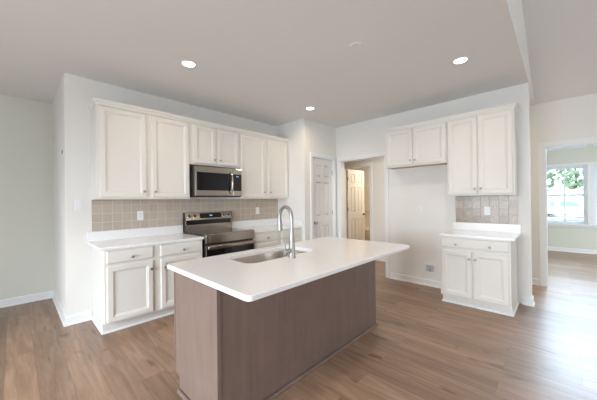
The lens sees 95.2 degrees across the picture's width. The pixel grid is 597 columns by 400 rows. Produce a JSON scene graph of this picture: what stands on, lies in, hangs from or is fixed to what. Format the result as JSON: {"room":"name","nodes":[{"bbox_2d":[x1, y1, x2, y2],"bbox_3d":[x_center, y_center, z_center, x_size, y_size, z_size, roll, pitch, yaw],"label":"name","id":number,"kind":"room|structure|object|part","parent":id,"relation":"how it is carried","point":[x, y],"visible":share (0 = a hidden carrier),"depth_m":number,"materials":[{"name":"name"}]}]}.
{"room":"kitchen","nodes":[
{"label":"kitchen","id":0,"kind":"room"},
{"bbox_2d":[0,94,53,299],"bbox_3d":[-4.817,0.015,2.799,0.120,2.835,3.420,-1,0,44],"label":"wall","id":1,"kind":"structure","parent":0,"point":[26,125],"depth_m":3.79,"materials":[{"name":"white paint"}]},
{"bbox_2d":[0,290,53,307],"bbox_3d":[-4.679,1.380,2.817,0.026,0.102,3.220,-1,0,44],"label":"baseboard","id":2,"kind":"structure","parent":1,"relation":"attached to","point":[8,302],"depth_m":3.76,"materials":[{"name":"white paint"}]},
{"bbox_2d":[52,77,64,311],"bbox_3d":[-3.148,-0.003,3.651,1.350,2.835,0.120,-1,0,44],"label":"wall","id":3,"kind":"structure","parent":0,"point":[57,105],"depth_m":3.49,"materials":[{"name":"white paint"}]},
{"bbox_2d":[52,291,91,326],"bbox_3d":[-3.007,1.362,3.586,1.376,0.102,0.256,-1,0,44],"label":"baseboard","id":4,"kind":"structure","parent":3,"relation":"attached to","point":[85,316],"depth_m":3.15,"materials":[{"name":"white paint"}]},
{"bbox_2d":[63,73,276,315],"bbox_3d":[-1.559,-0.020,4.246,0.120,2.835,3.180,-1,0,44],"label":"wall","id":5,"kind":"structure","parent":0,"point":[78,91],"depth_m":3.17,"materials":[{"name":"white paint"}]},
{"bbox_2d":[74,200,82,209],"bbox_3d":[-2.528,0.057,3.135,0.018,0.122,0.076,-1,0,44],"label":"light switch","id":6,"kind":"object","parent":5,"relation":"attached to","point":[78,204],"visible":1,"depth_m":3.13,"materials":[{"name":"white plastic"}]},
{"bbox_2d":[90,104,189,199],"bbox_3d":[-1.966,-0.544,3.484,0.358,1.071,1.052,-1,0,44],"label":"upper cabinet","id":7,"kind":"object","parent":5,"relation":"attached to","point":[135,155],"visible":1,"depth_m":3.30,"materials":[{"name":"white paint"}]},
{"bbox_3d":[-2.048,-0.542,3.200,0.020,1.023,0.474,-1,0,44],"label":"door","id":8,"kind":"part","parent":7,"relation":"part of","materials":[{"name":"white paint"}]},
{"bbox_3d":[-1.676,-0.545,3.588,0.020,1.023,0.472,-1,0,44],"label":"door","id":9,"kind":"part","parent":7,"relation":"part of","materials":[{"name":"white paint"}]},
{"bbox_2d":[91,199,277,231],"bbox_3d":[-1.428,0.176,4.285,0.008,0.378,2.944,-1,0,44],"label":"tile backsplash","id":10,"kind":"structure","parent":5,"relation":"attached to","point":[106,215],"depth_m":3.82,"materials":[{"name":"beige tile"}]},
{"bbox_2d":[137,211,142,219],"bbox_3d":[-2.082,0.204,3.589,0.009,0.120,0.074,-1,0,44],"label":"wall outlet","id":11,"kind":"object","parent":10,"relation":"attached to","point":[139,213],"visible":1,"depth_m":3.58,"materials":[{"name":"white plastic"}]},
{"bbox_2d":[87,97,288,142],"bbox_3d":[-1.336,-1.105,4.167,0.334,0.067,2.972,-1,0,44],"label":"crown molding","id":12,"kind":"structure","parent":5,"relation":"attached to","point":[95,100],"depth_m":3.61,"materials":[{"name":"white paint"}]},
{"bbox_2d":[189,123,239,168],"bbox_3d":[-1.321,-0.793,4.160,0.358,0.585,0.818,-1,0,44],"label":"upper cabinet","id":13,"kind":"object","parent":5,"relation":"attached to","point":[208,146],"visible":0.93,"depth_m":4.02,"materials":[{"name":"white paint"}]},
{"bbox_3d":[-1.350,-0.792,3.932,0.020,0.538,0.339,-1,0,44],"label":"door","id":14,"kind":"part","parent":13,"relation":"part of","materials":[{"name":"white paint"}]},
{"bbox_2d":[190,165,241,196],"bbox_3d":[-1.272,-0.261,4.127,0.463,0.434,0.763,-1,0,44],"label":"microwave","id":15,"kind":"object","parent":13,"relation":"attached to","point":[205,181],"visible":0.98,"depth_m":3.95,"materials":[{"name":"grey metal"}]},
{"bbox_3d":[-1.008,-0.262,4.117,0.068,0.349,0.025,-1,0,44],"label":"handle","id":16,"kind":"part","parent":15,"relation":"part of","materials":[{"name":"silver metal"}]},
{"bbox_3d":[-0.956,-0.270,4.239,0.030,0.416,0.163,-1,0,44],"label":"control panel","id":17,"kind":"part","parent":15,"relation":"part of","materials":[{"name":"silver metal"}]},
{"bbox_3d":[-1.083,-0.794,4.210,0.020,0.538,0.364,-1,0,44],"label":"door","id":18,"kind":"part","parent":13,"relation":"part of","materials":[{"name":"white paint"}]},
{"bbox_2d":[230,133,287,198],"bbox_3d":[-0.664,-0.556,4.842,0.358,1.071,1.071,-1,0,44],"label":"upper cabinet","id":19,"kind":"object","parent":5,"relation":"attached to","point":[263,161],"visible":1,"depth_m":4.69,"materials":[{"name":"white paint"}]},
{"bbox_3d":[-0.753,-0.554,4.551,0.020,1.023,0.487,-1,0,44],"label":"door","id":20,"kind":"part","parent":19,"relation":"part of","materials":[{"name":"white paint"}]},
{"bbox_3d":[-0.369,-0.557,4.951,0.020,1.023,0.478,-1,0,44],"label":"door","id":21,"kind":"part","parent":19,"relation":"part of","materials":[{"name":"white paint"}]},
{"bbox_2d":[0,0,533,127],"bbox_3d":[-1.148,-1.570,3.007,5.220,0.250,8.820,-1,0,44],"label":"ceiling","id":22,"kind":"structure","parent":0,"point":[263,61],"depth_m":2.67,"materials":[{"name":"white paint"}]},
{"bbox_2d":[180,60,196,67],"bbox_3d":[-1.163,-1.440,2.887,0.164,0.009,0.164,-1,0,44],"label":"recessed light","id":23,"kind":"object","parent":22,"relation":"in","point":[186,63],"visible":1,"depth_m":2.87,"materials":[{"name":"white plastic"}]},
{"bbox_2d":[305,106,314,109],"bbox_3d":[0.183,-1.452,4.320,0.164,0.009,0.164,-1,0,44],"label":"recessed light","id":24,"kind":"object","parent":22,"relation":"in","point":[309,107],"visible":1,"depth_m":4.31,"materials":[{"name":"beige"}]},
{"bbox_2d":[349,42,362,50],"bbox_3d":[0.545,-1.459,2.596,0.132,0.014,0.132,-1,0,44],"label":"ceiling plate","id":25,"kind":"object","parent":22,"relation":"attached to","point":[355,46],"visible":1,"depth_m":2.58,"materials":[{"name":"white paint"}]},
{"bbox_2d":[452,56,469,64],"bbox_3d":[1.712,-1.474,2.881,0.164,0.009,0.164,-1,0,44],"label":"recessed light","id":26,"kind":"object","parent":22,"relation":"in","point":[463,59],"visible":1,"depth_m":2.87,"materials":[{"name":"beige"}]},
{"bbox_2d":[277,118,308,240],"bbox_3d":[-0.160,-0.034,5.177,0.850,2.835,0.100,-1,0,44],"label":"wall","id":27,"kind":"structure","parent":0,"point":[296,131],"depth_m":4.96,"materials":[{"name":"white paint"}]},
{"bbox_2d":[0,250,596,399],"bbox_3d":[1.882,1.404,2.886,9.700,0.100,12.800,-1,0,44],"label":"floor","id":28,"kind":"structure","parent":0,"point":[422,346],"depth_m":2.44,"materials":[{"name":"brown wood"}]},
{"bbox_2d":[92,239,201,334],"bbox_3d":[-1.829,0.957,3.360,0.694,0.884,1.070,-1,0,44],"label":"base cabinet","id":29,"kind":"object","parent":28,"relation":"on","point":[132,286],"visible":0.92,"depth_m":3.01,"materials":[{"name":"white paint"}]},
{"bbox_3d":[-1.809,0.594,2.945,0.020,0.124,0.437,-1,0,44],"label":"drawer","id":30,"kind":"part","parent":29,"relation":"part of","materials":[{"name":"white paint"}]},
{"bbox_3d":[-1.804,0.973,2.944,0.020,0.579,0.437,-1,0,44],"label":"door","id":31,"kind":"part","parent":29,"relation":"part of","materials":[{"name":"white paint"}]},
{"bbox_3d":[-1.870,1.389,3.403,0.565,0.021,1.070,-1,0,44],"label":"shoe trim","id":32,"kind":"part","parent":29,"relation":"part of","materials":[{"name":"white paint"}]},
{"bbox_2d":[87,225,203,250],"bbox_3d":[-1.850,0.442,3.367,0.668,0.146,1.115,-1,0,44],"label":"countertop","id":33,"kind":"structure","parent":29,"relation":"on","point":[138,237],"depth_m":3.36,"materials":[{"name":"white stone"}]},
{"bbox_3d":[-1.425,0.590,3.345,0.020,0.124,0.503,-1,0,44],"label":"drawer","id":34,"kind":"part","parent":29,"relation":"part of","materials":[{"name":"white paint"}]},
{"bbox_3d":[-1.421,0.969,3.344,0.020,0.579,0.503,-1,0,44],"label":"door","id":35,"kind":"part","parent":29,"relation":"part of","materials":[{"name":"white paint"}]},
{"bbox_2d":[183,211,255,257],"bbox_3d":[-1.153,0.787,4.021,0.722,1.211,0.786,-1,0,44],"label":"range","id":36,"kind":"object","parent":28,"relation":"on","point":[220,238],"visible":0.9,"depth_m":3.96,"materials":[{"name":"silver metal"}]},
{"bbox_2d":[186,228,247,235],"bbox_3d":[-1.169,0.468,4.035,0.555,0.019,0.772,-1,0,44],"label":"cooktop","id":37,"kind":"object","parent":36,"relation":"in","point":[202,231],"depth_m":4.00,"materials":[{"name":"black glass"}]},
{"bbox_3d":[-0.952,0.509,3.827,0.075,0.130,0.776,-1,0,44],"label":"panel","id":38,"kind":"part","parent":36,"relation":"part of","materials":[{"name":"silver metal"}]},
{"bbox_3d":[-0.939,0.884,3.818,0.040,0.580,0.768,-1,0,44],"label":"oven door","id":39,"kind":"part","parent":36,"relation":"part of","materials":[{"name":"silver metal"}]},
{"bbox_3d":[-0.923,0.907,3.803,0.004,0.513,0.752,-1,0,44],"label":"door glass","id":40,"kind":"part","parent":36,"relation":"part of","materials":[{"name":"black glass"}]},
{"bbox_3d":[-0.912,0.622,3.790,0.052,0.046,0.752,-1,0,44],"label":"handle","id":41,"kind":"part","parent":36,"relation":"part of","materials":[{"name":"silver metal"}]},
{"bbox_2d":[174,260,377,399],"bbox_3d":[-0.043,0.935,2.499,0.657,0.882,1.936,-1,0,44],"label":"kitchen island","id":42,"kind":"object","parent":28,"relation":"on","point":[228,347],"visible":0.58,"depth_m":1.92,"materials":[{"name":"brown wood"}]},
{"bbox_3d":[-0.917,0.885,2.028,0.016,0.764,0.010,-1,0,44],"label":"edge trim","id":43,"kind":"part","parent":42,"relation":"part of","materials":[{"name":"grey wood"}]},
{"bbox_3d":[-0.694,0.941,1.821,0.615,0.882,0.012,-1,0,44],"label":"panel","id":44,"kind":"part","parent":42,"relation":"part of","materials":[{"name":"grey wood"}]},
{"bbox_3d":[-0.477,0.938,1.616,0.028,0.882,0.028,-1,0,44],"label":"corner trim","id":45,"kind":"part","parent":42,"relation":"part of","materials":[{"name":"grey wood"}]},
{"bbox_3d":[-0.004,1.364,2.465,0.562,0.022,1.936,-1,0,44],"label":"shoe trim","id":46,"kind":"part","parent":42,"relation":"part of","materials":[{"name":"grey wood"}]},
{"bbox_2d":[167,237,409,301],"bbox_3d":[0.069,0.476,2.363,1.027,0.032,1.962,-1,0,44],"label":"island countertop","id":47,"kind":"structure","parent":42,"relation":"on","point":[325,256],"depth_m":1.92,"materials":[{"name":"white stone"}]},
{"bbox_2d":[231,250,304,262],"bbox_3d":[-0.227,0.586,2.365,0.415,0.182,0.790,-1,0,44],"label":"sink","id":48,"kind":"object","parent":47,"relation":"in","point":[263,257],"visible":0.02,"depth_m":2.54,"materials":[{"name":"silver metal"}]},
{"bbox_2d":[278,205,295,257],"bbox_3d":[-0.095,0.252,2.239,0.112,0.419,0.243,-1,0,-16],"label":"faucet","id":49,"kind":"object","parent":47,"relation":"on","point":[291,250],"visible":1,"depth_m":2.17,"materials":[{"name":"silver metal"}]},
{"bbox_3d":[-0.108,0.157,2.258,0.029,0.229,0.208,-1,0,-36],"label":"spout","id":50,"kind":"part","parent":49,"relation":"part of","materials":[{"name":"silver metal"}]},
{"bbox_3d":[0.822,0.925,2.970,0.028,0.882,0.028,-1,0,44],"label":"corner trim","id":51,"kind":"part","parent":42,"relation":"part of","materials":[{"name":"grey wood"}]},
{"bbox_2d":[253,228,301,248],"bbox_3d":[-0.527,0.944,4.717,0.694,0.884,1.076,-1,0,44],"label":"base cabinet","id":52,"kind":"object","parent":28,"relation":"on","point":[271,238],"visible":0.2,"depth_m":4.42,"materials":[{"name":"white paint"}]},
{"bbox_3d":[-0.495,0.581,4.315,0.020,0.124,0.488,-1,0,44],"label":"drawer","id":53,"kind":"part","parent":52,"relation":"part of","materials":[{"name":"white paint"}]},
{"bbox_3d":[-0.490,0.961,4.314,0.020,0.579,0.488,-1,0,44],"label":"door","id":54,"kind":"part","parent":52,"relation":"part of","materials":[{"name":"white paint"}]},
{"bbox_2d":[232,218,302,232],"bbox_3d":[-0.543,0.429,4.730,0.668,0.146,1.082,-1,0,44],"label":"countertop","id":55,"kind":"structure","parent":52,"relation":"on","point":[261,225],"depth_m":4.87,"materials":[{"name":"white stone"}]},
{"bbox_3d":[-0.112,0.578,4.715,0.020,0.124,0.485,-1,0,44],"label":"drawer","id":56,"kind":"part","parent":52,"relation":"part of","materials":[{"name":"white paint"}]},
{"bbox_3d":[-0.107,0.957,4.714,0.020,0.579,0.485,-1,0,44],"label":"door","id":57,"kind":"part","parent":52,"relation":"part of","materials":[{"name":"white paint"}]},
{"bbox_2d":[347,226,369,240],"bbox_3d":[2.100,1.093,8.088,2.580,0.540,0.715,-1,0,44],"label":"bathtub","id":58,"kind":"object","parent":28,"relation":"on","point":[367,228],"visible":0.02,"depth_m":7.75,"materials":[{"name":"beige plastic"}]},
{"bbox_2d":[440,236,518,316],"bbox_3d":[2.348,0.908,3.558,0.766,0.884,0.684,-1,0,44],"label":"base cabinet","id":59,"kind":"object","parent":28,"relation":"on","point":[482,274],"visible":1,"depth_m":3.31,"materials":[{"name":"white paint"}]},
{"bbox_3d":[2.011,0.931,3.465,0.334,0.575,0.020,-1,0,44],"label":"door","id":60,"kind":"part","parent":59,"relation":"part of","materials":[{"name":"white paint"}]},
{"bbox_3d":[2.138,0.545,3.340,0.698,0.118,0.020,-1,0,44],"label":"drawer","id":61,"kind":"part","parent":59,"relation":"part of","materials":[{"name":"white paint"}]},
{"bbox_2d":[439,222,520,240],"bbox_3d":[2.364,0.395,3.557,0.784,0.140,0.660,-1,0,44],"label":"countertop","id":62,"kind":"structure","parent":59,"relation":"on","point":[505,232],"depth_m":3.60,"materials":[{"name":"white stone"}]},
{"bbox_3d":[2.397,1.339,3.604,0.766,0.021,0.555,-1,0,44],"label":"shoe trim","id":63,"kind":"part","parent":59,"relation":"part of","materials":[{"name":"white paint"}]},
{"bbox_3d":[2.269,0.927,3.218,0.348,0.575,0.020,-1,0,44],"label":"door","id":64,"kind":"part","parent":59,"relation":"part of","materials":[{"name":"white paint"}]},
{"bbox_2d":[308,120,336,239],"bbox_3d":[0.441,-0.041,5.262,0.100,2.835,0.855,-1,0,44],"label":"wall","id":65,"kind":"structure","parent":0,"point":[321,137],"depth_m":5.16,"materials":[{"name":"white paint"}]},
{"bbox_2d":[310,152,335,238],"bbox_3d":[0.458,0.252,5.253,0.167,2.247,0.762,-1,0,44],"label":"door","id":66,"kind":"structure","parent":65,"relation":"in","point":[322,167],"depth_m":5.24,"materials":[{"name":"white paint"}]},
{"bbox_2d":[346,167,368,186],"bbox_3d":[2.494,-0.041,8.313,3.100,2.800,0.100,-1,0,44],"label":"wall","id":67,"kind":"structure","parent":0,"point":[365,169],"depth_m":8.60,"materials":[{"name":"white paint"}]},
{"bbox_2d":[346,186,369,226],"bbox_3d":[2.461,0.209,8.225,2.930,1.300,0.070,-1,0,44],"label":"tub surround","id":68,"kind":"object","parent":67,"relation":"attached to","point":[366,188],"visible":0.02,"depth_m":8.53,"materials":[{"name":"beige plastic"}]},
{"bbox_2d":[336,83,531,303],"bbox_3d":[1.862,-0.060,4.575,3.102,2.835,0.120,-1,0,44],"label":"wall","id":69,"kind":"structure","parent":0,"point":[425,186],"depth_m":4.31,"materials":[{"name":"white paint"}]},
{"bbox_2d":[337,151,389,277],"bbox_3d":[1.229,0.258,5.173,1.075,2.217,0.138,-1,0,44],"label":"door frame","id":70,"kind":"structure","parent":69,"relation":"attached to","point":[340,161],"depth_m":5.29,"materials":[{"name":"white paint"}]},
{"bbox_2d":[385,121,446,169],"bbox_3d":[1.851,-0.824,4.258,0.922,0.598,0.342,-1,0,44],"label":"upper cabinet","id":71,"kind":"object","parent":69,"relation":"attached to","point":[426,145],"visible":0.95,"depth_m":4.13,"materials":[{"name":"white paint"}]},
{"bbox_3d":[1.595,-0.820,4.325,0.416,0.553,0.020,-1,0,44],"label":"door","id":72,"kind":"part","parent":71,"relation":"part of","materials":[{"name":"white paint"}]},
{"bbox_3d":[1.880,-0.537,4.283,0.890,0.004,0.270,-1,0,44],"label":"underside panel","id":73,"kind":"part","parent":71,"relation":"part of","materials":[{"name":"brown wood"}]},
{"bbox_3d":[1.917,-0.825,4.017,0.446,0.553,0.020,-1,0,44],"label":"door","id":74,"kind":"part","parent":71,"relation":"part of","materials":[{"name":"white paint"}]},
{"bbox_2d":[417,206,421,212],"bbox_3d":[1.953,0.156,4.400,0.074,0.120,0.009,-1,0,44],"label":"wall outlet","id":75,"kind":"object","parent":69,"relation":"attached to","point":[419,208],"visible":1,"depth_m":4.40,"materials":[{"name":"white plastic"}]},
{"bbox_2d":[424,262,435,274],"bbox_3d":[2.069,1.079,4.292,0.170,0.170,0.017,-1,0,44],"label":"water supply box","id":76,"kind":"object","parent":69,"relation":"attached to","point":[430,268],"visible":1,"depth_m":4.29,"materials":[{"name":"white plastic"}]},
{"bbox_2d":[383,102,518,132],"bbox_3d":[2.126,-1.146,4.008,1.724,0.067,0.318,-1,0,44],"label":"crown molding","id":77,"kind":"structure","parent":69,"relation":"attached to","point":[514,105],"depth_m":3.74,"materials":[{"name":"white paint"}]},
{"bbox_2d":[390,272,534,306],"bbox_3d":[2.329,1.300,4.140,1.905,0.102,0.172,-1,0,44],"label":"baseboard","id":78,"kind":"structure","parent":69,"relation":"attached to","point":[433,283],"depth_m":4.35,"materials":[{"name":"white paint"}]},
{"bbox_2d":[447,109,517,195],"bbox_3d":[2.455,-0.596,3.681,0.752,1.071,0.342,-1,0,44],"label":"upper cabinet","id":79,"kind":"object","parent":69,"relation":"attached to","point":[481,149],"visible":1,"depth_m":3.55,"materials":[{"name":"white paint"}]},
{"bbox_3d":[2.232,-0.591,3.716,0.344,1.023,0.020,-1,0,44],"label":"door","id":80,"kind":"part","parent":79,"relation":"part of","materials":[{"name":"white paint"}]},
{"bbox_3d":[2.495,-0.595,3.464,0.358,1.023,0.020,-1,0,44],"label":"door","id":81,"kind":"part","parent":79,"relation":"part of","materials":[{"name":"white paint"}]},
{"bbox_2d":[456,195,517,223],"bbox_3d":[2.589,0.130,3.788,0.717,0.383,0.008,-1,0,44],"label":"tile backsplash","id":82,"kind":"structure","parent":69,"relation":"attached to","point":[504,208],"depth_m":3.75,"materials":[{"name":"beige tile"}]},
{"bbox_2d":[484,206,490,214],"bbox_3d":[2.605,0.149,3.761,0.074,0.120,0.009,-1,0,44],"label":"wall outlet","id":83,"kind":"object","parent":82,"relation":"attached to","point":[487,209],"visible":1,"depth_m":3.76,"materials":[{"name":"white plastic"}]},
{"bbox_2d":[344,93,596,283],"bbox_3d":[3.497,-0.161,4.593,9.700,3.000,0.120,-1,0,44],"label":"wall","id":84,"kind":"structure","parent":0,"point":[574,117],"depth_m":4.26,"materials":[{"name":"white paint"}]},
{"bbox_2d":[344,162,372,240],"bbox_3d":[1.670,0.253,6.832,0.865,2.225,0.854,-1,0,44],"label":"door","id":85,"kind":"structure","parent":84,"relation":"in","point":[355,213],"depth_m":6.97,"materials":[{"name":"white paint"}]},
{"bbox_2d":[377,257,539,285],"bbox_3d":[2.749,1.298,5.222,2.800,0.102,0.026,-1,0,44],"label":"baseboard","id":86,"kind":"structure","parent":84,"relation":"attached to","point":[535,281],"depth_m":4.30,"materials":[{"name":"white paint"}]},
{"bbox_2d":[538,136,596,286],"bbox_3d":[4.376,0.215,3.740,1.602,2.222,0.138,-1,0,44],"label":"door frame","id":87,"kind":"structure","parent":84,"relation":"attached to","point":[542,147],"depth_m":4.21,"materials":[{"name":"white paint"}]},
{"bbox_2d":[504,0,534,104],"bbox_3d":[0.733,-2.229,1.197,0.012,1.515,8.820,-1,0,44],"label":"wall header","id":88,"kind":"structure","parent":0,"point":[514,8],"depth_m":2.78,"materials":[{"name":"white paint"}]},
{"bbox_2d":[522,0,596,104],"bbox_3d":[2.345,-2.244,-0.349,4.480,1.632,8.820,-1,0,44],"label":"ceiling","id":89,"kind":"structure","parent":0,"point":[561,35],"depth_m":3.30,"materials":[{"name":"white paint"}]},
{"bbox_2d":[546,145,586,150],"bbox_3d":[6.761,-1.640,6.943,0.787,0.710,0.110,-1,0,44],"label":"ceiling","id":90,"kind":"structure","parent":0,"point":[580,146],"depth_m":6.88,"materials":[{"name":"white paint"}]},
{"bbox_2d":[546,144,596,249],"bbox_3d":[7.609,-0.506,6.140,4.700,3.600,0.150,-1,0,44],"label":"wall","id":91,"kind":"structure","parent":0,"point":[565,237],"depth_m":6.79,"materials":[{"name":"white paint"}]},
{"bbox_2d":[546,165,587,224],"bbox_3d":[6.779,-0.122,6.940,0.787,1.455,0.110,-1,0,44],"label":"window","id":92,"kind":"structure","parent":91,"relation":"in","point":[585,204],"depth_m":6.80,"materials":[{"name":"white plastic"}]},
{"bbox_3d":[6.788,-0.466,6.955,0.743,0.728,0.030,-1,0,44],"label":"sash","id":93,"kind":"part","parent":92,"relation":"part of","materials":[{"name":"glass"}]},
{"bbox_3d":[6.772,0.222,6.928,0.743,0.728,0.030,-1,0,44],"label":"sash","id":94,"kind":"part","parent":92,"relation":"part of","materials":[{"name":"white glass"}]},
{"bbox_2d":[546,162,596,224],"bbox_3d":[7.043,-0.156,6.571,1.820,1.515,0.016,-1,0,44],"label":"window frame","id":95,"kind":"structure","parent":91,"relation":"attached to","point":[590,165],"depth_m":6.58,"materials":[{"name":"white paint"}]},
{"bbox_2d":[547,223,596,228],"bbox_3d":[7.056,0.641,6.559,1.940,0.080,0.085,-1,0,44],"label":"sill","id":96,"kind":"structure","parent":91,"relation":"attached to","point":[548,224],"depth_m":6.77,"materials":[{"name":"white paint"}]},
{"bbox_2d":[548,246,596,254],"bbox_3d":[7.550,1.243,6.090,4.350,0.102,0.026,-1,0,44],"label":"baseboard","id":97,"kind":"structure","parent":91,"relation":"attached to","point":[574,250],"depth_m":6.78,"materials":[{"name":"white paint"}]},
{"bbox_2d":[594,164,596,224],"bbox_3d":[7.424,-0.131,6.321,0.785,1.455,0.110,-1,0,44],"label":"window","id":98,"kind":"structure","parent":91,"relation":"in","point":[595,165],"depth_m":6.55,"materials":[{"name":"white plastic"}]},
{"bbox_3d":[7.434,-0.475,6.336,0.741,0.728,0.030,-1,0,44],"label":"sash","id":99,"kind":"part","parent":98,"relation":"part of","materials":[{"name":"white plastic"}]},
{"bbox_3d":[7.417,0.212,6.309,0.741,0.728,0.030,-1,0,44],"label":"sash","id":100,"kind":"part","parent":98,"relation":"part of","materials":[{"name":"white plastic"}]},
{"label":"outside","id":101,"kind":"structure","parent":0,"visible":0},
{"bbox_2d":[548,213,583,219],"bbox_3d":[40.150,1.421,33.178,100.000,0.100,83.700,-1,0,44],"label":"ground","id":102,"kind":"structure","parent":101,"point":[559,216],"depth_m":25.10,"materials":[{"name":"grey"}]},
{"bbox_2d":[547,170,556,190],"bbox_3d":[35.600,-3.074,40.040,3.531,9.038,3.505,-1,0,44],"label":"tree","id":103,"kind":"object","parent":102,"relation":"on","point":[550,175],"visible":0.09,"depth_m":39.07,"materials":[{"name":"green plant"}]},
{"bbox_2d":[547,187,562,215],"bbox_3d":[24.349,-1.011,31.475,8.800,5.130,8.800,-1,0,44],"label":"house","id":104,"kind":"structure","parent":102,"relation":"on","point":[549,198],"depth_m":26.03,"materials":[{"name":"white"}]},
{"bbox_2d":[547,201,583,215],"bbox_3d":[24.139,0.791,24.606,4.530,1.500,1.770,-1,0,44],"label":"car","id":105,"kind":"object","parent":102,"relation":"on","point":[572,207],"visible":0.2,"depth_m":24.00,"materials":[{"name":"white"}]},
{"bbox_2d":[555,168,582,189],"bbox_3d":[36.733,-3.402,36.147,4.322,9.648,4.126,-1,0,-18],"label":"tree","id":106,"kind":"object","parent":102,"relation":"on","point":[569,179],"visible":0.26,"depth_m":35.64,"materials":[{"name":"green plant"}]},
{"bbox_2d":[566,188,582,204],"bbox_3d":[34.547,-0.165,27.937,10.300,3.180,5.800,-1,0,44],"label":"house","id":107,"kind":"structure","parent":102,"relation":"on","point":[579,199],"depth_m":29.06,"materials":[{"name":"white"}]},
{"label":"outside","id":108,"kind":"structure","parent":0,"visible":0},
{"bbox_2d":[548,219,583,221],"bbox_3d":[23.780,1.516,16.109,100.000,0.020,5.000,-1,0,44],"label":"road","id":109,"kind":"structure","parent":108,"point":[548,219],"depth_m":20.78,"materials":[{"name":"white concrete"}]}
]}

